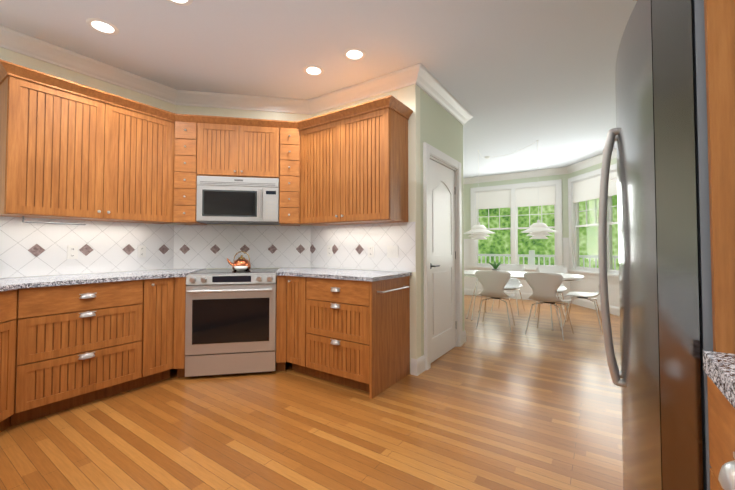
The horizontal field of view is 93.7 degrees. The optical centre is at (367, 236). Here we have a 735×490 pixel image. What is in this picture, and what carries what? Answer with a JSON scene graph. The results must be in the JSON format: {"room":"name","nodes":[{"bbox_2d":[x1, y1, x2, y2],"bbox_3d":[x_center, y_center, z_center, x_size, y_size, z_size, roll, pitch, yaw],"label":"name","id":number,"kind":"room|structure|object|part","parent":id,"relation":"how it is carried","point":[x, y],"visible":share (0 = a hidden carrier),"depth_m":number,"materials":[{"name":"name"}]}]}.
{"room":"kitchen","nodes":[
{"label":"kitchen","id":0,"kind":"room"},
{"bbox_2d":[0,47,616,373],"bbox_3d":[0.373,-0.144,3.068,4.760,2.770,11.020,-1,-2,34],"label":"wall","id":1,"kind":"structure","parent":0,"point":[408,96],"depth_m":3.20,"materials":[{"name":"beige paint"}]},
{"bbox_2d":[0,63,115,221],"bbox_3d":[-2.432,-0.660,2.703,0.345,1.023,0.612,-1,-2,34],"label":"upper cabinet","id":2,"kind":"object","parent":1,"relation":"attached to","point":[70,150],"depth_m":2.56,"materials":[{"name":"brown wood"}]},
{"bbox_2d":[112,95,171,223],"bbox_3d":[-2.137,-0.649,3.135,0.345,1.023,0.662,-1,-2,34],"label":"upper cabinet","id":3,"kind":"object","parent":1,"relation":"attached to","point":[143,132],"depth_m":3.05,"materials":[{"name":"brown wood"}]},
{"bbox_2d":[172,175,206,224],"bbox_3d":[-1.769,-0.355,3.461,0.405,0.453,0.405,-1,-2,34],"label":"upper cabinet","id":4,"kind":"object","parent":1,"relation":"attached to","point":[184,187],"depth_m":3.27,"materials":[{"name":"brown wood"}]},
{"bbox_2d":[0,216,415,277],"bbox_3d":[-1.470,0.072,2.367,2.297,0.458,3.394,-1,-2,34],"label":"backsplash","id":5,"kind":"structure","parent":1,"relation":"attached to","point":[32,249],"depth_m":3.37,"materials":[{"name":"tile"}]},
{"bbox_2d":[67,246,77,258],"bbox_3d":[-2.483,0.131,2.901,0.009,0.115,0.070,-1,-2,34],"label":"electrical outlet plate","id":6,"kind":"object","parent":5,"relation":"attached to","point":[72,252],"depth_m":2.90,"materials":[{"name":"white plastic"}]},
{"bbox_2d":[138,246,145,257],"bbox_3d":[-2.184,0.143,3.337,0.009,0.115,0.070,-1,-2,34],"label":"electrical outlet plate","id":7,"kind":"object","parent":5,"relation":"attached to","point":[141,249],"depth_m":3.33,"materials":[{"name":"white plastic"}]},
{"bbox_2d":[327,246,331,255],"bbox_3d":[-0.405,0.153,3.687,0.070,0.115,0.008,-1,-2,34],"label":"electrical outlet plate","id":8,"kind":"object","parent":5,"relation":"attached to","point":[329,248],"depth_m":3.68,"materials":[{"name":"white plastic"}]},
{"bbox_2d":[368,246,373,256],"bbox_3d":[0.033,0.145,3.388,0.070,0.115,0.008,-1,-2,34],"label":"electrical outlet plate","id":9,"kind":"object","parent":5,"relation":"attached to","point":[370,248],"depth_m":3.38,"materials":[{"name":"white plastic"}]},
{"bbox_2d":[387,246,397,257],"bbox_3d":[0.234,0.141,3.248,0.120,0.115,0.012,-1,-2,34],"label":"electrical outlet plate","id":10,"kind":"object","parent":5,"relation":"attached to","point":[392,251],"depth_m":3.25,"materials":[{"name":"white plastic"}]},
{"bbox_2d":[172,114,299,178],"bbox_3d":[-1.293,-0.864,3.565,1.090,0.570,1.091,-1,-2,34],"label":"upper cabinet","id":11,"kind":"object","parent":1,"relation":"attached to","point":[202,145],"depth_m":3.36,"materials":[{"name":"brown wood"}]},
{"bbox_2d":[196,176,279,224],"bbox_3d":[-1.286,-0.356,3.516,0.756,0.440,0.429,0,-2,-11],"label":"microwave","id":12,"kind":"object","parent":11,"relation":"attached to","point":[238,200],"visible":0.96,"depth_m":3.35,"materials":[{"name":"grey metal"}]},
{"bbox_2d":[279,179,299,225],"bbox_3d":[-0.816,-0.350,3.641,0.404,0.453,0.405,-1,-2,34],"label":"upper cabinet","id":13,"kind":"object","parent":1,"relation":"attached to","point":[289,189],"depth_m":3.44,"materials":[{"name":"brown wood"}]},
{"bbox_2d":[0,25,616,183],"bbox_3d":[0.369,-1.466,3.106,4.550,0.124,10.820,-1,-2,34],"label":"crown molding","id":14,"kind":"structure","parent":1,"relation":"attached to","point":[423,78],"depth_m":3.46,"materials":[{"name":"white paint"}]},
{"bbox_2d":[300,111,363,225],"bbox_3d":[-0.366,-0.639,3.480,0.630,1.023,0.346,-1,-2,34],"label":"upper cabinet","id":15,"kind":"object","parent":1,"relation":"attached to","point":[322,137],"depth_m":3.32,"materials":[{"name":"brown wood"}]},
{"bbox_2d":[344,95,411,223],"bbox_3d":[0.039,-0.647,3.204,0.579,1.023,0.346,-1,-2,34],"label":"upper cabinet","id":16,"kind":"object","parent":1,"relation":"attached to","point":[376,132],"depth_m":3.03,"materials":[{"name":"brown wood"}]},
{"bbox_2d":[411,289,619,375],"bbox_3d":[1.716,1.223,5.008,4.508,0.140,5.999,-1,-2,34],"label":"baseboard","id":17,"kind":"structure","parent":1,"relation":"attached to","point":[417,366],"depth_m":6.35,"materials":[{"name":"white paint"}]},
{"bbox_2d":[464,238,619,307],"bbox_3d":[1.722,0.629,5.033,4.548,1.330,6.020,-1,-2,34],"label":"wainscot","id":18,"kind":"structure","parent":1,"relation":"attached to","point":[588,285],"depth_m":7.04,"materials":[{"name":"white paint"}]},
{"bbox_2d":[470,179,618,271],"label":"window","id":19,"kind":"structure","parent":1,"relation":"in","point":[513,232],"depth_m":7.65,"materials":[{"name":"white paint"}]},
{"bbox_2d":[476,186,555,209],"bbox_3d":[3.247,-0.854,7.671,1.654,0.396,0.028,-1,-2,34],"label":"roman shade","id":20,"kind":"object","parent":19,"relation":"attached to","point":[525,197],"visible":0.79,"depth_m":7.60,"materials":[{"name":"white fabric"}]},
{"bbox_3d":[3.991,1.004,8.214,8.700,1.350,1.590,-1,-2,34],"label":"porch rail","id":21,"kind":"part","parent":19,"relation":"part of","materials":[{"name":"white wood"}]},
{"bbox_2d":[573,171,616,202],"bbox_3d":[4.175,-0.897,6.077,0.028,0.396,1.694,0,-2,-2],"label":"blinds","id":22,"kind":"object","parent":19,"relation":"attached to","point":[586,190],"visible":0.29,"depth_m":6.41,"materials":[{"name":"white fabric"}]},
{"bbox_2d":[567,163,618,281],"bbox_3d":[4.190,-0.227,6.060,0.170,1.975,1.970,0,-2,-2],"label":"window","id":23,"kind":"structure","parent":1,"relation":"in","point":[575,267],"depth_m":6.59,"materials":[{"name":"white paint"}]},
{"bbox_2d":[0,295,622,489],"bbox_3d":[0.362,1.271,3.067,4.900,0.060,11.070,-1,-2,34],"label":"floor","id":24,"kind":"structure","parent":0,"point":[492,402],"depth_m":2.19,"materials":[{"name":"brown wood"}]},
{"bbox_2d":[24,279,155,416],"bbox_3d":[-2.255,0.786,2.640,0.664,0.888,0.835,-1,-2,34],"label":"base cabinet","id":25,"kind":"object","parent":24,"relation":"on","point":[63,347],"depth_m":2.52,"materials":[{"name":"brown wood"}]},
{"bbox_2d":[156,278,167,381],"bbox_3d":[-1.993,0.797,3.058,0.626,0.888,0.263,-1,-2,34],"label":"base cabinet","id":26,"kind":"object","parent":24,"relation":"on","point":[161,283],"depth_m":2.90,"materials":[{"name":"brown wood"}]},
{"bbox_2d":[164,277,186,379],"bbox_3d":[-1.677,0.799,3.134,0.316,0.888,0.372,-1,-2,34],"label":"base cabinet","id":27,"kind":"object","parent":24,"relation":"on","point":[174,340],"depth_m":2.98,"materials":[{"name":"brown wood"}]},
{"bbox_2d":[0,269,205,291],"bbox_3d":[-1.489,0.300,1.721,2.981,0.030,2.936,-1,-2,34],"label":"countertop","id":28,"kind":"structure","parent":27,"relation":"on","point":[13,283],"depth_m":2.61,"materials":[{"name":"stone"}]},
{"bbox_2d":[185,268,279,376],"bbox_3d":[-1.260,0.790,3.343,0.756,0.916,0.723,0,-2,-11],"label":"range oven","id":29,"kind":"object","parent":24,"relation":"on","point":[230,321],"visible":0.94,"depth_m":3.05,"materials":[{"name":"silver metal"}]},
{"bbox_2d":[227,251,250,269],"bbox_3d":[-1.289,0.241,3.496,0.213,0.190,0.185,-1,-2,34],"label":"copper kettle","id":30,"kind":"object","parent":29,"relation":"on","point":[241,261],"visible":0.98,"depth_m":3.45,"materials":[{"name":"brown metal"}]},
{"bbox_2d":[234,266,247,270],"bbox_3d":[-1.225,0.309,3.333,0.130,0.045,0.130,-1,-2,34],"label":"bowl","id":31,"kind":"object","parent":29,"relation":"on","point":[240,268],"visible":1,"depth_m":3.29,"materials":[{"name":"white ceramic"}]},
{"bbox_2d":[276,276,291,370],"bbox_3d":[-0.795,0.803,3.301,0.372,0.888,0.317,-1,-2,34],"label":"base cabinet","id":32,"kind":"object","parent":24,"relation":"on","point":[284,283],"depth_m":3.14,"materials":[{"name":"brown wood"}]},
{"bbox_2d":[292,276,303,372],"bbox_3d":[-0.472,0.805,3.345,0.263,0.888,0.626,-1,-2,34],"label":"base cabinet","id":33,"kind":"object","parent":24,"relation":"on","point":[297,282],"depth_m":3.08,"materials":[{"name":"brown wood"}]},
{"bbox_2d":[276,267,411,281],"bbox_3d":[-0.408,0.341,3.264,1.486,0.030,0.708,-1,-2,34],"label":"countertop","id":34,"kind":"structure","parent":33,"relation":"on","point":[354,274],"depth_m":3.00,"materials":[{"name":"stone"}]},
{"bbox_2d":[304,276,409,398],"bbox_3d":[-0.101,0.798,3.092,0.749,0.888,0.626,-1,-2,34],"label":"base cabinet","id":35,"kind":"object","parent":24,"relation":"on","point":[353,333],"depth_m":2.82,"materials":[{"name":"brown wood"}]},
{"bbox_2d":[475,270,514,331],"bbox_3d":[1.825,0.879,4.918,0.480,0.827,0.526,-1,-2,29],"label":"chair","id":36,"kind":"object","parent":24,"relation":"on","point":[493,283],"visible":1,"depth_m":4.75,"materials":[{"name":"white plastic"},{"name":"chrome"}]},
{"bbox_2d":[491,264,524,314],"bbox_3d":[2.502,0.911,6.124,0.486,0.827,0.533,-1,-2,34],"label":"chair","id":37,"kind":"object","parent":24,"relation":"on","point":[513,284],"visible":0.65,"depth_m":6.22,"materials":[{"name":"white plastic"}]},
{"bbox_2d":[464,270,583,329],"bbox_3d":[2.310,0.942,5.398,1.840,0.727,1.040,-1,-2,34],"label":"dining table","id":38,"kind":"object","parent":24,"relation":"on","point":[520,275],"visible":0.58,"depth_m":5.24,"materials":[{"name":"white"}]},
{"bbox_2d":[487,261,500,270],"bbox_3d":[1.971,0.473,5.326,0.241,0.206,0.239,-1,-2,34],"label":"potted plant","id":39,"kind":"object","parent":38,"relation":"on","point":[495,266],"visible":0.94,"depth_m":5.28,"materials":[{"name":"green plant"}]},
{"bbox_2d":[524,272,573,340],"bbox_3d":[2.373,0.868,4.520,0.480,0.827,0.526,-1,-2,44],"label":"chair","id":40,"kind":"object","parent":24,"relation":"on","point":[544,286],"visible":1,"depth_m":4.38,"materials":[{"name":"chrome"},{"name":"white plastic"}]},
{"bbox_2d":[534,265,567,316],"bbox_3d":[3.056,0.901,5.746,0.486,0.827,0.533,-1,-2,34],"label":"chair","id":41,"kind":"object","parent":24,"relation":"on","point":[553,269],"visible":0.4,"depth_m":5.90,"materials":[{"name":"white plastic"}]},
{"bbox_2d":[563,287,601,331],"bbox_3d":[3.132,0.880,4.960,0.533,0.827,0.486,-1,-2,34],"label":"chair","id":42,"kind":"object","parent":24,"relation":"on","point":[584,295],"visible":0.69,"depth_m":4.96,"materials":[{"name":"white plastic"}]},
{"bbox_2d":[598,0,712,489],"bbox_3d":[1.173,0.280,0.996,0.835,1.812,0.930,-1,-2,34],"label":"refrigerator","id":43,"kind":"object","parent":24,"relation":"on","point":[658,134],"visible":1,"depth_m":0.79,"materials":[{"name":"grey metal"}]},
{"bbox_2d":[704,0,734,353],"bbox_3d":[1.245,0.010,0.954,0.713,2.348,1.124,-1,-2,34],"label":"panel","id":44,"kind":"object","parent":24,"relation":"on","point":[719,17],"depth_m":0.70,"materials":[{"name":"brown wood"}]},
{"bbox_2d":[707,375,734,489],"bbox_3d":[-0.063,0.681,-0.988,0.705,0.903,3.627,-1,-2,34],"label":"base cabinet","id":45,"kind":"object","parent":24,"relation":"on","point":[721,417],"visible":0.94,"depth_m":0.62,"materials":[{"name":"brown wood"}]},
{"bbox_2d":[703,350,734,407],"bbox_3d":[-0.053,0.207,-0.983,0.681,0.040,3.627,-1,-2,34],"label":"countertop","id":46,"kind":"structure","parent":45,"relation":"on","point":[719,368],"depth_m":0.62,"materials":[{"name":"stone"}]},
{"bbox_2d":[0,0,636,178],"bbox_3d":[0.362,-1.558,3.143,4.900,0.060,11.070,-1,-2,34],"label":"ceiling","id":47,"kind":"structure","parent":0,"point":[512,76],"depth_m":2.84,"materials":[{"name":"paint"}]},
{"bbox_2d":[86,18,118,34],"bbox_3d":[-1.944,-1.541,2.531,0.195,0.006,0.195,0,-2,10],"label":"recessed light","id":48,"kind":"object","parent":47,"relation":"in","point":[109,28],"depth_m":2.52,"materials":[{"name":"white paint"}]},
{"bbox_2d":[167,0,192,5],"bbox_3d":[-1.229,-1.549,2.213,0.195,0.006,0.195,-1,-2,28],"label":"recessed light","id":49,"kind":"object","parent":47,"relation":"in","point":[178,2],"depth_m":2.27,"materials":[{"name":"white paint"}]},
{"bbox_2d":[303,65,323,75],"bbox_3d":[-0.495,-1.524,3.164,0.195,0.006,0.195,0,-2,-5],"label":"recessed light","id":50,"kind":"object","parent":47,"relation":"in","point":[312,70],"depth_m":3.16,"materials":[{"name":"white paint"}]},
{"bbox_2d":[343,48,365,60],"bbox_3d":[-0.109,-1.531,2.895,0.195,0.006,0.195,-1,-2,28],"label":"recessed light","id":51,"kind":"object","parent":47,"relation":"in","point":[354,54],"depth_m":2.89,"materials":[{"name":"white paint"}]},
{"bbox_2d":[478,160,478,194],"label":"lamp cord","id":52,"kind":"object","parent":47,"relation":"hanging from","point":[478,160],"depth_m":5.76,"materials":[{"name":"white"}]},
{"bbox_2d":[464,222,493,239],"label":"pendant lamp","id":53,"kind":"object","parent":47,"relation":"hanging from","point":[478,232],"depth_m":5.64,"materials":[{"name":"white"}]},
{"bbox_2d":[496,140,557,238],"bbox_3d":[2.415,-0.711,5.553,1.151,1.501,0.802,-1,-2,34],"label":"pendant lamp","id":54,"kind":"object","parent":47,"relation":"hanging from","point":[538,230],"visible":1,"depth_m":5.14,"materials":[{"name":"white metal"}]},
{"bbox_2d":[420,88,460,355],"bbox_3d":[0.760,-0.128,3.687,0.100,2.770,1.080,-1,-2,34],"label":"wall","id":55,"kind":"structure","parent":0,"point":[441,129],"depth_m":3.49,"materials":[{"name":"green paint"}]},
{"bbox_2d":[430,159,455,362],"bbox_3d":[0.811,0.238,3.668,0.096,2.021,0.780,-1,-2,34],"label":"pantry door","id":56,"kind":"structure","parent":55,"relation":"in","point":[442,271],"depth_m":3.67,"materials":[{"name":"white wood"}]},
{"bbox_2d":[423,142,462,369],"bbox_3d":[0.781,0.185,3.683,0.129,2.145,1.000,-1,-2,34],"label":"door frame","id":57,"kind":"structure","parent":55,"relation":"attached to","point":[436,155],"depth_m":3.37,"materials":[{"name":"white paint"}]},
{"bbox_2d":[461,124,463,330],"bbox_3d":[0.190,-0.098,4.803,2.300,2.770,0.120,-1,-2,34],"label":"wall","id":58,"kind":"structure","parent":0,"point":[461,124],"depth_m":4.17,"materials":[{"name":"green paint"}]},
{"label":"outside","id":59,"kind":"structure","parent":0,"visible":0},
{"bbox_2d":[478,195,618,269],"bbox_3d":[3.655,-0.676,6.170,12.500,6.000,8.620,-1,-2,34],"label":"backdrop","id":60,"kind":"structure","parent":59,"point":[489,241],"depth_m":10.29,"materials":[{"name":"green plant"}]}
]}

